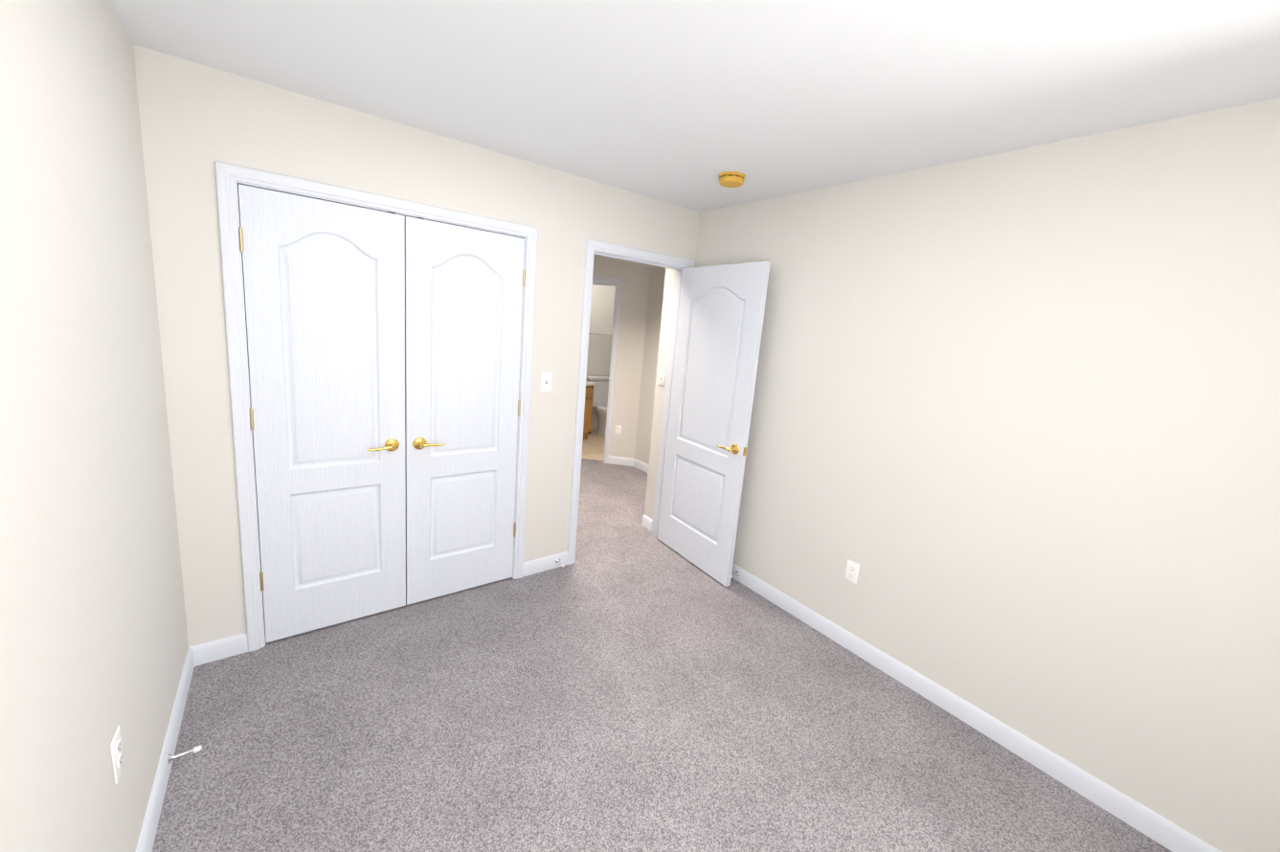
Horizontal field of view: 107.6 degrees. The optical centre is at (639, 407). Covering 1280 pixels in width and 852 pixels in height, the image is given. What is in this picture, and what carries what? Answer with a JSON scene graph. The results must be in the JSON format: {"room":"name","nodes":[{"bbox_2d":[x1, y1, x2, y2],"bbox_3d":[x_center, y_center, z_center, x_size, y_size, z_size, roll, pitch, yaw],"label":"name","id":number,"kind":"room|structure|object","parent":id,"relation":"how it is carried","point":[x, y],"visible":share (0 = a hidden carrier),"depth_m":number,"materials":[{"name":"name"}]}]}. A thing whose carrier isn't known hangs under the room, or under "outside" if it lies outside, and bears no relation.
{"room":"empty bedroom","nodes":[
{"label":"empty bedroom","id":0,"kind":"room"},
{"bbox_2d":[0,0,188,851],"bbox_3d":[-1.072,0.195,0.714,0.115,2.440,4.335,-3,12,-37],"label":"wall","id":1,"kind":"structure","parent":0,"point":[94,644],"depth_m":1.06,"materials":[{"name":"white paint"}]},
{"bbox_2d":[110,725,124,785],"bbox_3d":[-1.316,0.876,1.180,0.008,0.115,0.070,-3,12,-37],"label":"outlet","id":2,"kind":"object","parent":1,"relation":"attached to","point":[117,753],"visible":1,"depth_m":1.17,"materials":[{"name":"white plastic"}]},
{"bbox_2d":[135,644,201,851],"bbox_3d":[-0.922,1.406,0.700,0.014,0.092,3.454,-3,12,-37],"label":"baseboard","id":3,"kind":"structure","parent":1,"relation":"attached to","point":[145,842],"depth_m":1.57,"materials":[{"name":"white paint"}]},
{"bbox_2d":[167,745,202,763],"bbox_3d":[-1.558,1.186,1.604,0.083,0.031,0.031,-3,12,-37],"label":"door stop","id":4,"kind":"object","parent":3,"relation":"attached to","point":[170,757],"visible":1,"depth_m":1.60,"materials":[{"name":"silver metal"}]},
{"bbox_2d":[133,44,699,647],"bbox_3d":[-0.761,-0.133,2.749,2.865,2.440,0.115,-3,12,-37],"label":"wall","id":5,"kind":"structure","parent":0,"point":[196,121],"depth_m":2.02,"materials":[{"name":"white paint"}]},
{"bbox_2d":[238,226,243,251],"bbox_3d":[-1.608,-0.675,1.887,0.012,0.097,0.011,-3,12,-37],"label":"left closet door hinge","id":6,"kind":"object","parent":5,"relation":"attached to","point":[240,238],"visible":1,"depth_m":1.88,"materials":[{"name":"gold metal"}]},
{"bbox_2d":[249,407,254,429],"bbox_3d":[-1.669,0.051,2.014,0.012,0.097,0.011,-3,12,-37],"label":"left closet door hinge","id":7,"kind":"object","parent":5,"relation":"attached to","point":[252,418],"visible":1,"depth_m":2.01,"materials":[{"name":"gold metal"}]},
{"bbox_2d":[259,571,264,591],"bbox_3d":[-1.732,0.798,2.144,0.012,0.097,0.011,-3,12,-37],"label":"left closet door hinge","id":8,"kind":"object","parent":5,"relation":"attached to","point":[261,581],"visible":1,"depth_m":2.14,"materials":[{"name":"gold metal"}]},
{"bbox_2d":[238,183,405,642],"bbox_3d":[-1.448,0.098,2.223,0.600,2.030,0.035,-3,12,-37],"label":"closet door","id":9,"kind":"structure","parent":5,"relation":"in","point":[325,290],"depth_m":2.18,"materials":[{"name":"paint"}]},
{"bbox_2d":[367,438,399,451],"bbox_3d":[-1.272,0.199,2.324,0.147,0.066,0.058,-3,12,-37],"label":"handle","id":10,"kind":"object","parent":9,"relation":"attached to","point":[392,444],"visible":0.98,"depth_m":2.35,"materials":[{"name":"gold metal"}]},
{"bbox_2d":[214,160,538,651],"bbox_3d":[-1.231,0.073,2.436,1.249,2.066,0.116,-3,12,-37],"label":"door frame","id":11,"kind":"structure","parent":5,"relation":"attached to","point":[245,323],"depth_m":2.10,"materials":[{"name":"white paint"}]},
{"bbox_2d":[404,216,525,605],"bbox_3d":[-0.966,0.074,2.589,0.600,2.030,0.035,-3,12,-37],"label":"closet door","id":12,"kind":"structure","parent":5,"relation":"in","point":[463,298],"depth_m":2.55,"materials":[{"name":"paint"}]},
{"bbox_2d":[412,437,444,449],"bbox_3d":[-1.104,0.194,2.451,0.147,0.066,0.058,-3,12,-37],"label":"door lever","id":13,"kind":"object","parent":12,"relation":"attached to","point":[419,443],"visible":1,"depth_m":2.43,"materials":[{"name":"gold metal"}]},
{"bbox_2d":[513,521,516,537],"bbox_3d":[-0.771,0.751,2.873,0.012,0.097,0.011,-3,12,-37],"label":"right closet door hinge","id":14,"kind":"object","parent":5,"relation":"attached to","point":[514,525],"visible":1,"depth_m":2.87,"materials":[{"name":"gold metal"}]},
{"bbox_2d":[517,400,520,416],"bbox_3d":[-0.709,0.005,2.743,0.012,0.097,0.011,-3,12,-37],"label":"right closet door hinge","id":15,"kind":"object","parent":5,"relation":"attached to","point":[519,401],"visible":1,"depth_m":2.74,"materials":[{"name":"gold metal"}]},
{"bbox_2d":[522,269,525,287],"bbox_3d":[-0.648,-0.722,2.617,0.012,0.097,0.011,-3,12,-37],"label":"right closet door hinge","id":16,"kind":"object","parent":5,"relation":"attached to","point":[524,277],"visible":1,"depth_m":2.61,"materials":[{"name":"gold metal"}]},
{"bbox_2d":[522,551,568,577],"bbox_3d":[-0.614,1.022,3.055,0.320,0.092,0.014,-3,12,-37],"label":"baseboard","id":17,"kind":"structure","parent":5,"relation":"attached to","point":[547,563],"depth_m":3.04,"materials":[{"name":"white paint"}]},
{"bbox_2d":[555,558,563,566],"bbox_3d":[-0.520,1.024,3.065,0.031,0.031,0.083,-3,12,-37],"label":"door stop","id":18,"kind":"object","parent":17,"relation":"attached to","point":[557,560],"visible":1,"depth_m":3.08,"materials":[{"name":"silver metal"}]},
{"bbox_2d":[540,372,552,391],"bbox_3d":[-0.559,-0.151,2.814,0.070,0.115,0.020,-3,12,-37],"label":"light switch","id":19,"kind":"object","parent":5,"relation":"attached to","point":[546,381],"visible":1,"depth_m":2.82,"materials":[{"name":"white plastic"}]},
{"bbox_2d":[567,238,695,564],"bbox_3d":[-0.084,-0.002,3.290,0.888,2.109,0.134,-3,12,-37],"label":"door frame","id":20,"kind":"structure","parent":5,"relation":"attached to","point":[592,245],"depth_m":3.08,"materials":[{"name":"white paint"}]},
{"bbox_2d":[656,261,770,586],"bbox_3d":[0.442,0.092,3.164,0.035,2.030,0.758,-2,12,-34],"label":"bedroom door","id":21,"kind":"structure","parent":5,"relation":"in","point":[720,324],"depth_m":3.09,"materials":[{"name":"paint"}]},
{"bbox_2d":[717,444,739,454],"bbox_3d":[0.547,0.255,2.935,0.058,0.066,0.147,-2,12,-34],"label":"door lever","id":22,"kind":"object","parent":21,"relation":"attached to","point":[734,449],"visible":1,"depth_m":2.90,"materials":[{"name":"gold metal"}]},
{"bbox_2d":[581,429,605,460],"bbox_3d":[-0.575,0.675,5.614,3.040,0.106,3.040,-3,12,-37],"label":"floor","id":23,"kind":"structure","parent":0,"point":[593,445],"depth_m":6.15,"materials":[{"name":"beige tile"}]},
{"bbox_2d":[583,380,595,439],"bbox_3d":[-1.098,-0.022,6.360,0.782,0.934,0.582,-3,12,-37],"label":"bathroom vanity","id":24,"kind":"object","parent":23,"relation":"on","point":[588,409],"visible":0.06,"depth_m":6.35,"materials":[{"name":"brown wood"}]},
{"bbox_2d":[585,375,609,437],"bbox_3d":[-0.489,0.007,6.744,0.616,0.845,0.733,-3,12,-37],"label":"toilet","id":25,"kind":"object","parent":23,"relation":"on","point":[600,394],"visible":0.27,"depth_m":6.77,"materials":[{"name":"white ceramic"}]},
{"bbox_2d":[586,284,615,429],"bbox_3d":[-1.082,-0.835,6.633,2.500,2.440,0.115,-3,12,-37],"label":"wall","id":26,"kind":"structure","parent":0,"point":[601,318],"depth_m":6.88,"materials":[{"name":"white paint"}]},
{"bbox_2d":[588,333,612,336],"bbox_3d":[-0.515,-1.065,6.881,0.652,0.052,0.087,-3,12,-37],"label":"towel rail","id":27,"kind":"object","parent":26,"relation":"attached to","point":[600,334],"visible":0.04,"depth_m":6.79,"materials":[{"name":"silver metal"}]},
{"bbox_2d":[592,254,651,458],"bbox_3d":[-0.708,-0.593,5.421,1.610,2.440,0.115,6,10,7],"label":"wall","id":28,"kind":"structure","parent":0,"point":[634,277],"depth_m":5.26,"materials":[{"name":"white paint"}]},
{"bbox_2d":[592,276,622,463],"bbox_3d":[-0.694,-0.426,5.436,0.844,2.109,0.134,6,10,7],"label":"door frame","id":29,"kind":"structure","parent":28,"relation":"attached to","point":[617,281],"depth_m":5.29,"materials":[{"name":"white paint"}]},
{"bbox_2d":[614,425,621,435],"bbox_3d":[-0.255,0.268,5.434,0.070,0.115,0.008,6,10,7],"label":"outlet","id":30,"kind":"object","parent":28,"relation":"attached to","point":[617,430],"visible":1,"depth_m":5.43,"materials":[{"name":"white plastic"}]},
{"bbox_2d":[634,265,661,464],"bbox_3d":[0.519,-0.371,4.731,0.115,2.440,1.480,-3,12,-37],"label":"wall","id":31,"kind":"structure","parent":0,"point":[655,280],"depth_m":5.19,"materials":[{"name":"white paint"}]},
{"bbox_2d":[607,455,652,531],"bbox_3d":[-0.396,0.704,4.989,1.113,0.092,2.584,-3,12,-37],"label":"baseboard","id":32,"kind":"structure","parent":31,"relation":"attached to","point":[647,522],"depth_m":5.42,"materials":[{"name":"white paint"}]},
{"bbox_2d":[644,267,675,519],"bbox_3d":[0.521,-0.223,3.882,0.880,2.440,0.146,-3,12,-37],"label":"wall","id":33,"kind":"structure","parent":0,"point":[660,302],"depth_m":3.70,"materials":[{"name":"white paint"}]},
{"bbox_2d":[657,370,665,385],"bbox_3d":[0.162,-0.226,3.610,0.020,0.115,0.070,-3,12,-37],"label":"light switch","id":34,"kind":"object","parent":33,"relation":"attached to","point":[662,374],"visible":1,"depth_m":3.61,"materials":[{"name":"white plastic"}]},
{"bbox_2d":[152,458,1171,851],"bbox_3d":[-0.366,1.178,2.838,4.100,0.100,6.600,-3,12,-37],"label":"floor carpet","id":35,"kind":"object","parent":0,"point":[625,683],"visible":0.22,"depth_m":1.86,"materials":[{"name":"grey carpet"}]},
{"bbox_2d":[107,0,1279,212],"bbox_3d":[0.071,-1.402,3.009,5.200,0.100,7.300,-3,12,-37],"label":"ceiling","id":36,"kind":"structure","parent":0,"point":[684,103],"depth_m":1.50,"materials":[{"name":"white paint"}]},
{"bbox_2d":[718,171,745,187],"bbox_3d":[0.484,-1.200,2.480,0.140,0.049,0.140,-3,12,-37],"label":"smoke detector","id":37,"kind":"object","parent":36,"relation":"attached to","point":[731,179],"visible":1,"depth_m":2.44,"materials":[{"name":"orange plastic"}]},
{"bbox_2d":[695,97,1279,851],"bbox_3d":[1.438,0.156,2.146,0.115,2.440,3.569,-3,12,-37],"label":"wall","id":38,"kind":"structure","parent":0,"point":[1013,450],"depth_m":1.81,"materials":[{"name":"white paint"}]},
{"bbox_2d":[844,559,859,584],"bbox_3d":[1.131,0.880,2.496,0.008,0.115,0.070,-3,12,-37],"label":"outlet","id":39,"kind":"object","parent":38,"relation":"attached to","point":[852,570],"visible":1,"depth_m":2.49,"materials":[{"name":"white plastic"}]},
{"bbox_2d":[731,562,1221,851],"bbox_3d":[1.256,1.300,2.353,0.014,0.092,3.454,-3,12,-37],"label":"baseboard","id":40,"kind":"structure","parent":38,"relation":"attached to","point":[1149,823],"depth_m":1.98,"materials":[{"name":"white paint"}]}
]}

